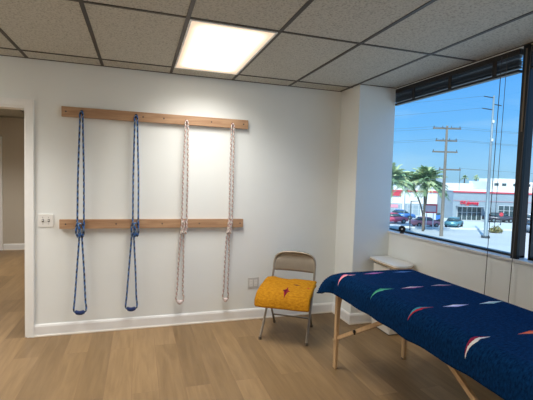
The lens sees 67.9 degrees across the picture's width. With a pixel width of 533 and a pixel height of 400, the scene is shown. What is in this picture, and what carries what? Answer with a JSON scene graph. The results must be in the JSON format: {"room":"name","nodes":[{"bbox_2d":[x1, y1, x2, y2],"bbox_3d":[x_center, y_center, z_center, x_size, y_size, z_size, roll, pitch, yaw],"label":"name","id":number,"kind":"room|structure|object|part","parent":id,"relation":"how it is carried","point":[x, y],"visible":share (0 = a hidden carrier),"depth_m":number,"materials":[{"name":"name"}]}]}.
{"room":"massage therapy room","nodes":[
{"label":"massage therapy room","id":0,"kind":"room"},
{"bbox_2d":[0,117,24,243],"bbox_3d":[-4.179,-0.290,7.705,3.350,2.490,0.120,1,3,-18],"label":"wall","id":1,"kind":"structure","parent":0,"point":[11,129],"depth_m":7.45,"materials":[{"name":"paint"}]},
{"bbox_2d":[0,136,2,249],"bbox_3d":[-5.277,-0.120,7.290,0.710,2.130,0.020,1,3,-18],"label":"trim","id":2,"kind":"structure","parent":1,"relation":"attached to","point":[1,179],"depth_m":7.40,"materials":[{"name":"paint"}]},
{"bbox_2d":[3,243,24,249],"bbox_3d":[-3.961,0.900,7.780,2.100,0.120,0.018,1,3,-18],"label":"baseboard","id":3,"kind":"structure","parent":1,"relation":"attached to","point":[21,246],"depth_m":7.51,"materials":[{"name":"paint"}]},
{"bbox_2d":[0,56,341,324],"bbox_3d":[-1.528,0.005,3.788,6.100,2.490,0.140,1,3,-18],"label":"wall","id":4,"kind":"structure","parent":0,"point":[286,161],"depth_m":3.90,"materials":[{"name":"paint"}]},
{"bbox_2d":[0,97,33,337],"bbox_3d":[-2.605,0.172,3.442,1.058,2.130,0.161,1,3,-18],"label":"trim","id":5,"kind":"structure","parent":4,"relation":"attached to","point":[27,105],"depth_m":3.51,"materials":[{"name":"paint"}]},
{"bbox_2d":[38,214,53,226],"bbox_3d":[-1.991,0.186,3.567,0.124,0.116,0.020,1,3,-18],"label":"light switch","id":6,"kind":"object","parent":4,"relation":"attached to","point":[44,220],"visible":1,"depth_m":3.57,"materials":[{"name":"white plastic"}]},
{"bbox_2d":[59,219,242,228],"bbox_3d":[-1.064,0.229,3.857,1.716,0.085,0.040,1,3,-18],"label":"board","id":7,"kind":"object","parent":4,"relation":"attached to","point":[63,223],"visible":1,"depth_m":3.81,"materials":[{"name":"brown wood"}]},
{"bbox_2d":[61,106,247,128],"bbox_3d":[-1.013,-0.784,3.808,1.726,0.089,0.040,1,3,-18],"label":"board","id":8,"kind":"object","parent":4,"relation":"attached to","point":[66,111],"visible":1,"depth_m":3.77,"materials":[{"name":"brown wood"}]},
{"bbox_2d":[73,110,86,314],"bbox_3d":[-1.697,0.127,3.607,0.123,1.883,0.058,1,3,-18],"label":"rope","id":9,"kind":"object","parent":8,"relation":"hanging from","point":[79,235],"visible":1,"depth_m":3.60,"materials":[{"name":"fabric"}]},
{"bbox_2d":[125,114,139,311],"bbox_3d":[-1.267,0.132,3.746,0.127,1.883,0.060,1,3,-18],"label":"rope","id":10,"kind":"object","parent":8,"relation":"hanging from","point":[134,233],"visible":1,"depth_m":3.75,"materials":[{"name":"fabric"}]},
{"bbox_2d":[175,119,188,304],"bbox_3d":[-0.827,0.128,3.890,0.106,1.833,0.056,2,3,1],"label":"rope","id":11,"kind":"object","parent":8,"relation":"hanging from","point":[183,231],"visible":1,"depth_m":3.88,"materials":[{"name":"fabric"}]},
{"bbox_2d":[222,123,234,301],"bbox_3d":[-0.387,0.137,4.034,0.088,1.838,0.055,2,3,8],"label":"rope","id":12,"kind":"object","parent":8,"relation":"hanging from","point":[230,222],"visible":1,"depth_m":4.03,"materials":[{"name":"fabric"}]},
{"bbox_2d":[34,302,332,336],"bbox_3d":[-0.677,1.208,4.057,3.025,0.112,0.018,1,3,-18],"label":"baseboard","id":13,"kind":"structure","parent":4,"relation":"attached to","point":[77,327],"depth_m":3.94,"materials":[{"name":"paint"}]},
{"bbox_2d":[248,277,258,288],"bbox_3d":[-0.140,0.883,4.213,0.120,0.120,0.010,1,3,-18],"label":"wall outlet","id":14,"kind":"object","parent":4,"relation":"attached to","point":[253,282],"visible":0.98,"depth_m":4.21,"materials":[{"name":"plastic"}]},
{"bbox_2d":[0,250,503,399],"bbox_3d":[-1.266,1.369,2.919,6.100,0.120,11.360,1,3,-18],"label":"floor","id":15,"kind":"structure","parent":0,"point":[226,360],"depth_m":3.21,"materials":[{"name":"brown wood"}]},
{"bbox_2d":[258,251,315,345],"bbox_3d":[0.224,0.919,3.859,0.465,0.765,0.510,3,3,15],"label":"folding chair","id":16,"kind":"object","parent":15,"relation":"on","point":[284,260],"visible":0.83,"depth_m":4.04,"materials":[{"name":"metal"}]},
{"bbox_3d":[-0.014,1.110,3.839,0.023,0.362,0.317,3,3,16],"label":"leg","id":17,"kind":"part","parent":16,"relation":"part of","materials":[{"name":"metal"}]},
{"bbox_2d":[254,276,316,311],"bbox_3d":[0.191,0.882,3.761,0.524,0.190,0.464,3,3,15],"label":"folded blanket","id":18,"kind":"object","parent":16,"relation":"on","point":[275,292],"visible":1,"depth_m":3.62,"materials":[{"name":"yellow fabric"}]},
{"bbox_3d":[0.269,0.736,3.994,0.450,0.412,0.198,3,3,15],"label":"frame","id":19,"kind":"part","parent":16,"relation":"part of","materials":[{"name":"metal"}]},
{"bbox_3d":[0.289,0.638,4.056,0.418,0.179,0.071,3,3,15],"label":"backrest","id":20,"kind":"part","parent":16,"relation":"part of","materials":[{"name":"metal"}]},
{"bbox_3d":[0.402,1.129,3.727,0.027,0.362,0.316,3,3,15],"label":"leg","id":21,"kind":"part","parent":16,"relation":"part of","materials":[{"name":"metal"}]},
{"bbox_2d":[370,256,413,334],"bbox_3d":[1.244,0.967,3.968,0.253,0.720,0.504,1,3,-18],"label":"base cabinet","id":22,"kind":"object","parent":15,"relation":"on","point":[380,262],"visible":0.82,"depth_m":3.92,"materials":[{"name":"white wood"}]},
{"bbox_3d":[1.155,0.958,3.994,0.012,0.610,0.285,1,3,-18],"label":"door","id":23,"kind":"part","parent":22,"relation":"part of","materials":[{"name":"white wood"}]},
{"bbox_2d":[332,296,478,399],"bbox_3d":[1.152,1.036,2.422,0.731,0.745,1.880,1,3,-18],"label":"massage table","id":24,"kind":"object","parent":15,"relation":"on","point":[457,374],"visible":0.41,"depth_m":3.13,"materials":[{"name":"wood"}]},
{"bbox_3d":[0.583,1.014,3.169,0.071,0.672,0.038,1,3,-18],"label":"leg","id":25,"kind":"part","parent":24,"relation":"part of","materials":[{"name":"brown wood"}]},
{"bbox_3d":[1.157,1.022,3.355,0.071,0.672,0.038,1,3,-18],"label":"leg","id":26,"kind":"part","parent":24,"relation":"part of","materials":[{"name":"brown wood"}]},
{"bbox_2d":[317,269,532,399],"bbox_3d":[1.183,0.732,2.389,0.953,0.213,2.102,1,3,-18],"label":"blanket","id":27,"kind":"object","parent":24,"relation":"on","point":[487,339],"visible":1,"depth_m":2.19,"materials":[{"name":"blue fabric"}]},
{"bbox_2d":[0,0,532,117],"bbox_3d":[-1.186,-1.251,2.775,6.100,0.150,11.360,1,3,-18],"label":"ceiling","id":28,"kind":"structure","parent":0,"point":[49,26],"depth_m":2.69,"materials":[{"name":"tile"}]},
{"bbox_2d":[174,19,277,74],"bbox_3d":[-0.381,-1.165,3.126,0.583,0.010,1.177,1,3,-18],"label":"recessed light","id":29,"kind":"object","parent":28,"relation":"in","point":[206,46],"visible":1,"depth_m":2.98,"materials":[{"name":"paint"}]},
{"bbox_2d":[0,0,532,91],"bbox_3d":[-0.492,-1.034,0.613,5.700,0.005,6.400,1,3,-18],"label":"trim","id":30,"kind":"structure","parent":28,"relation":"attached to","point":[188,17],"depth_m":2.87,"materials":[{"name":"metal"}]},
{"bbox_2d":[333,84,395,313],"bbox_3d":[1.060,0.054,4.345,0.430,2.490,0.390,1,3,-18],"label":"column","id":31,"kind":"structure","parent":0,"point":[367,112],"depth_m":4.16,"materials":[{"name":"paint"}]},
{"bbox_2d":[332,303,349,323],"bbox_3d":[0.811,1.238,4.341,0.018,0.112,0.390,1,3,-18],"label":"baseboard","id":32,"kind":"structure","parent":31,"relation":"attached to","point":[344,315],"depth_m":4.27,"materials":[{"name":"paint"}]},
{"bbox_2d":[348,313,371,324],"bbox_3d":[1.078,1.253,4.213,0.448,0.112,0.018,1,3,-18],"label":"baseboard","id":33,"kind":"structure","parent":31,"relation":"attached to","point":[354,318],"depth_m":4.18,"materials":[{"name":"paint"}]},
{"bbox_2d":[388,43,532,310],"bbox_3d":[2.250,0.242,1.577,0.140,2.490,6.400,1,3,-18],"label":"wall","id":34,"kind":"structure","parent":0,"point":[466,269],"depth_m":3.20,"materials":[{"name":"paint"}]},
{"bbox_2d":[388,231,532,265],"bbox_3d":[2.095,0.486,1.969,0.137,0.020,4.809,1,3,-18],"label":"trim","id":35,"kind":"structure","parent":34,"relation":"attached to","point":[525,261],"depth_m":3.22,"materials":[{"name":"paint"}]},
{"bbox_2d":[399,226,405,233],"bbox_3d":[1.384,0.301,4.039,0.066,0.079,0.044,1,3,-8],"label":"gadget","id":36,"kind":"object","parent":35,"relation":"on","point":[402,229],"visible":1,"depth_m":4.03,"materials":[{"name":"black plastic"}]},
{"bbox_2d":[389,58,532,257],"bbox_3d":[1.609,-0.379,3.653,0.050,1.493,1.737,1,3,-18],"label":"window","id":37,"kind":"structure","parent":34,"relation":"in","point":[530,120],"depth_m":2.85,"materials":[{"name":"metal"}]},
{"bbox_2d":[395,48,523,294],"bbox_3d":[1.548,-0.125,3.551,0.087,1.992,1.465,1,3,-18],"label":"window blind","id":38,"kind":"object","parent":37,"relation":"attached to","point":[505,65],"visible":0.84,"depth_m":3.22,"materials":[{"name":"metal"}]},
{"bbox_3d":[1.589,-0.964,3.510,0.042,0.020,1.453,1,3,-18],"label":"rail","id":39,"kind":"part","parent":38,"relation":"part of","materials":[{"name":"metal"}]},
{"bbox_3d":[1.694,-0.074,2.974,0.011,1.963,0.038,1,3,-18],"label":"pull cord","id":40,"kind":"part","parent":38,"relation":"part of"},
{"bbox_3d":[1.719,-0.402,2.906,0.006,1.298,0.023,1,3,-18],"label":"pull cord","id":41,"kind":"part","parent":38,"relation":"part of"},
{"bbox_2d":[508,44,532,302],"bbox_3d":[2.039,-0.036,2.025,0.087,1.972,1.647,1,3,-18],"label":"window blind","id":42,"kind":"object","parent":37,"relation":"attached to","point":[532,44],"visible":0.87,"depth_m":2.72,"materials":[{"name":"metal"}]},
{"bbox_3d":[1.795,-0.412,2.672,0.006,1.248,0.013,1,3,-18],"label":"pull cord","id":43,"kind":"part","parent":42,"relation":"part of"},
{"bbox_2d":[510,44,532,258],"bbox_3d":[1.795,-0.329,2.786,0.033,1.500,0.050,1,3,-18],"label":"trim","id":44,"kind":"structure","parent":34,"relation":"attached to","point":[527,48],"depth_m":2.77,"materials":[{"name":"metal"}]},
{"bbox_2d":[528,186,532,260],"bbox_3d":[2.138,-0.273,2.010,0.050,1.493,1.594,1,3,-18],"label":"window","id":45,"kind":"structure","parent":34,"relation":"in","point":[530,246],"depth_m":2.78,"materials":[{"name":"metal"}]},
{"label":"outside","id":46,"kind":"structure","parent":0,"visible":0},
{"bbox_2d":[389,227,528,257],"bbox_3d":[124.534,0.407,154.777,326.100,0.200,450.000,1,3,-18],"label":"ground","id":47,"kind":"structure","parent":46,"point":[498,241],"depth_m":37.92,"materials":[{"name":"concrete"}]},
{"bbox_2d":[389,162,414,226],"bbox_3d":[11.922,-0.204,38.544,4.757,6.917,4.762,2,3,0],"label":"palm tree","id":48,"kind":"object","parent":47,"relation":"on","point":[396,175],"visible":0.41,"depth_m":37.55,"materials":[{"name":"green plant"}]},
{"bbox_3d":[11.967,-1.464,38.411,4.332,3.749,4.586,2,3,0],"label":"frond crown","id":49,"kind":"part","parent":48,"relation":"part of","materials":[{"name":"green plant"}]},
{"bbox_3d":[11.957,-2.142,38.640,4.652,3.056,4.267,2,3,0],"label":"frond crown","id":50,"kind":"part","parent":48,"relation":"part of","materials":[{"name":"green plant"}]},
{"bbox_2d":[393,171,429,228],"bbox_3d":[15.362,-0.109,42.707,4.025,6.511,4.249,0,4,-34],"label":"palm tree","id":51,"kind":"object","parent":47,"relation":"on","point":[413,187],"visible":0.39,"depth_m":42.15,"materials":[{"name":"green plant"}]},
{"bbox_3d":[15.331,-1.649,42.753,3.834,3.055,4.221,2,3,0],"label":"frond crown","id":52,"kind":"part","parent":51,"relation":"part of","materials":[{"name":"green plant"}]},
{"bbox_3d":[15.500,-2.232,42.934,4.186,2.289,3.582,1,3,-17],"label":"frond crown","id":53,"kind":"part","parent":51,"relation":"part of","materials":[{"name":"green plant"}]},
{"bbox_2d":[409,201,415,229],"bbox_3d":[15.495,1.630,41.639,0.807,3.135,0.110,2,3,0],"label":"lamp post","id":54,"kind":"object","parent":47,"relation":"on","point":[411,201],"visible":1,"depth_m":41.58,"materials":[{"name":"metal"}]},
{"bbox_2d":[404,165,450,230],"bbox_3d":[16.687,-0.209,41.184,4.701,6.929,4.945,3,3,18],"label":"palm tree","id":55,"kind":"object","parent":47,"relation":"on","point":[424,173],"visible":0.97,"depth_m":40.42,"materials":[{"name":"green plant"}]},
{"bbox_3d":[16.733,-2.032,41.154,4.440,2.907,4.979,2,3,0],"label":"frond crown","id":56,"kind":"part","parent":55,"relation":"part of","materials":[{"name":"green plant"}]},
{"bbox_3d":[16.847,-1.715,40.728,4.271,3.864,4.395,3,3,23],"label":"frond crown","id":57,"kind":"part","parent":55,"relation":"part of","materials":[{"name":"green plant"}]},
{"bbox_2d":[425,204,437,228],"bbox_3d":[18.017,1.806,43.333,1.250,2.750,0.110,2,3,0],"label":"sign","id":58,"kind":"object","parent":47,"relation":"on","point":[430,208],"visible":0.9,"depth_m":43.25,"materials":[{"name":"grey metal"}]},
{"bbox_2d":[408,178,455,188],"bbox_3d":[35.548,-1.818,88.505,9.000,6.100,9.000,2,3,0],"label":"building","id":59,"kind":"structure","parent":47,"relation":"on","point":[450,185],"depth_m":83.94,"materials":[{"name":"white paint"}]},
{"bbox_2d":[432,126,460,235],"bbox_3d":[16.938,-1.764,37.504,2.802,10.450,0.328,2,3,-3],"label":"utility pole","id":60,"kind":"object","parent":47,"relation":"on","point":[446,140],"visible":1,"depth_m":37.36,"materials":[{"name":"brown wood"}]},
{"bbox_2d":[390,226,526,230],"bbox_3d":[22.903,3.222,44.070,58.016,0.140,0.300,2,3,0],"label":"kerb","id":61,"kind":"object","parent":47,"relation":"on","point":[390,226],"visible":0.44,"depth_m":43.92,"materials":[{"name":"grey concrete"}]},
{"bbox_2d":[455,183,472,188],"bbox_3d":[45.064,-2.333,104.994,14.000,5.900,10.000,2,3,0],"label":"building","id":62,"kind":"structure","parent":47,"relation":"on","point":[461,185],"depth_m":99.93,"materials":[{"name":"white paint"}]},
{"bbox_2d":[481,96,501,237],"bbox_3d":[20.811,-3.050,37.063,1.695,13.300,0.760,1,3,-18],"label":"utility pole","id":63,"kind":"object","parent":47,"relation":"on","point":[485,234],"visible":0.98,"depth_m":37.06,"materials":[{"name":"metal"}]},
{"bbox_2d":[489,225,502,232],"bbox_3d":[24.199,3.123,41.724,1.535,0.907,1.011,2,3,0],"label":"bush","id":64,"kind":"object","parent":47,"relation":"on","point":[491,230],"visible":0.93,"depth_m":41.55,"materials":[{"name":"green plant"}]},
{"bbox_2d":[469,178,532,190],"bbox_3d":[57.563,-1.863,96.969,11.000,6.600,10.040,2,3,0],"label":"building","id":65,"kind":"structure","parent":47,"relation":"on","point":[503,184],"depth_m":92.06,"materials":[{"name":"white paint"}]},
{"bbox_2d":[526,221,529,230],"bbox_3d":[29.717,2.919,43.193,3.784,1.255,1.614,1,3,-11],"label":"car","id":66,"kind":"object","parent":47,"relation":"on","point":[528,222],"visible":0.16,"depth_m":42.48,"materials":[{"name":"paint"}]},
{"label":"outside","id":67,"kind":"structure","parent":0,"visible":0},
{"bbox_2d":[390,215,511,228],"bbox_3d":[22.925,2.268,62.200,58.016,0.060,36.010,2,3,0],"label":"parking lot","id":68,"kind":"structure","parent":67,"point":[467,223],"depth_m":48.72,"materials":[{"name":"grey asphalt"}]},
{"bbox_2d":[390,212,407,223],"bbox_3d":[15.128,2.163,47.779,3.784,1.255,1.614,1,3,-20],"label":"car","id":69,"kind":"object","parent":68,"relation":"on","point":[394,217],"visible":0.51,"depth_m":47.23,"materials":[{"name":"paint"}]},
{"bbox_3d":[15.067,1.780,47.732,2.282,0.386,1.413,1,3,-20],"label":"cabin glass","id":70,"kind":"part","parent":69,"relation":"part of","materials":[{"name":"glass"}]},
{"bbox_2d":[392,209,415,219],"bbox_3d":[18.235,1.929,53.773,3.784,1.255,1.614,3,3,17],"label":"car","id":71,"kind":"object","parent":68,"relation":"on","point":[402,212],"visible":0.47,"depth_m":52.98,"materials":[{"name":"paint"}]},
{"bbox_3d":[18.174,1.543,53.774,2.282,0.386,1.412,3,3,17],"label":"cabin glass","id":72,"kind":"part","parent":71,"relation":"part of","materials":[{"name":"glass"}]},
{"bbox_2d":[390,185,437,215],"bbox_3d":[16.974,-0.436,67.918,17.950,4.350,16.300,2,3,0],"label":"building","id":73,"kind":"structure","parent":68,"relation":"on","point":[397,203],"depth_m":60.05,"materials":[{"name":"white paint"}]},
{"bbox_2d":[409,217,439,226],"bbox_3d":[18.121,2.477,45.188,3.300,1.094,1.420,1,3,-6],"label":"car","id":74,"kind":"object","parent":68,"relation":"on","point":[417,221],"visible":0.88,"depth_m":44.59,"materials":[{"name":"paint"}]},
{"bbox_3d":[18.065,2.142,45.163,1.982,0.337,1.229,1,3,-6],"label":"cabin glass","id":75,"kind":"part","parent":74,"relation":"part of","materials":[{"name":"glass"}]},
{"bbox_2d":[420,209,439,221],"bbox_3d":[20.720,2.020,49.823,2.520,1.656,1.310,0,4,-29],"label":"box truck","id":76,"kind":"object","parent":68,"relation":"on","point":[436,215],"visible":0.31,"depth_m":49.41,"materials":[{"name":"metal"}]},
{"bbox_2d":[444,217,463,227],"bbox_3d":[21.721,2.554,45.788,1.420,1.094,3.300,4,4,38],"label":"car","id":77,"kind":"object","parent":68,"relation":"on","point":[451,221],"visible":1,"depth_m":44.87,"materials":[{"name":"paint"}]},
{"bbox_3d":[21.690,2.222,45.718,1.229,0.337,1.982,4,4,38],"label":"cabin glass","id":78,"kind":"part","parent":77,"relation":"part of","materials":[{"name":"glass"}]},
{"bbox_2d":[437,188,531,220],"bbox_3d":[37.984,0.566,63.587,24.200,4.100,19.000,2,3,0],"label":"building","id":79,"kind":"structure","parent":68,"relation":"on","point":[466,204],"depth_m":55.09,"materials":[{"name":"white paint"}]},
{"bbox_2d":[482,212,512,222],"bbox_3d":[31.332,2.349,53.378,3.784,1.255,1.614,2,3,-3],"label":"car","id":80,"kind":"object","parent":68,"relation":"on","point":[505,217],"visible":0.72,"depth_m":52.66,"materials":[{"name":"paint"}]},
{"bbox_3d":[31.267,1.965,53.353,2.282,0.386,1.412,2,3,-3],"label":"cabin glass","id":81,"kind":"part","parent":80,"relation":"part of","materials":[{"name":"glass"}]}
]}

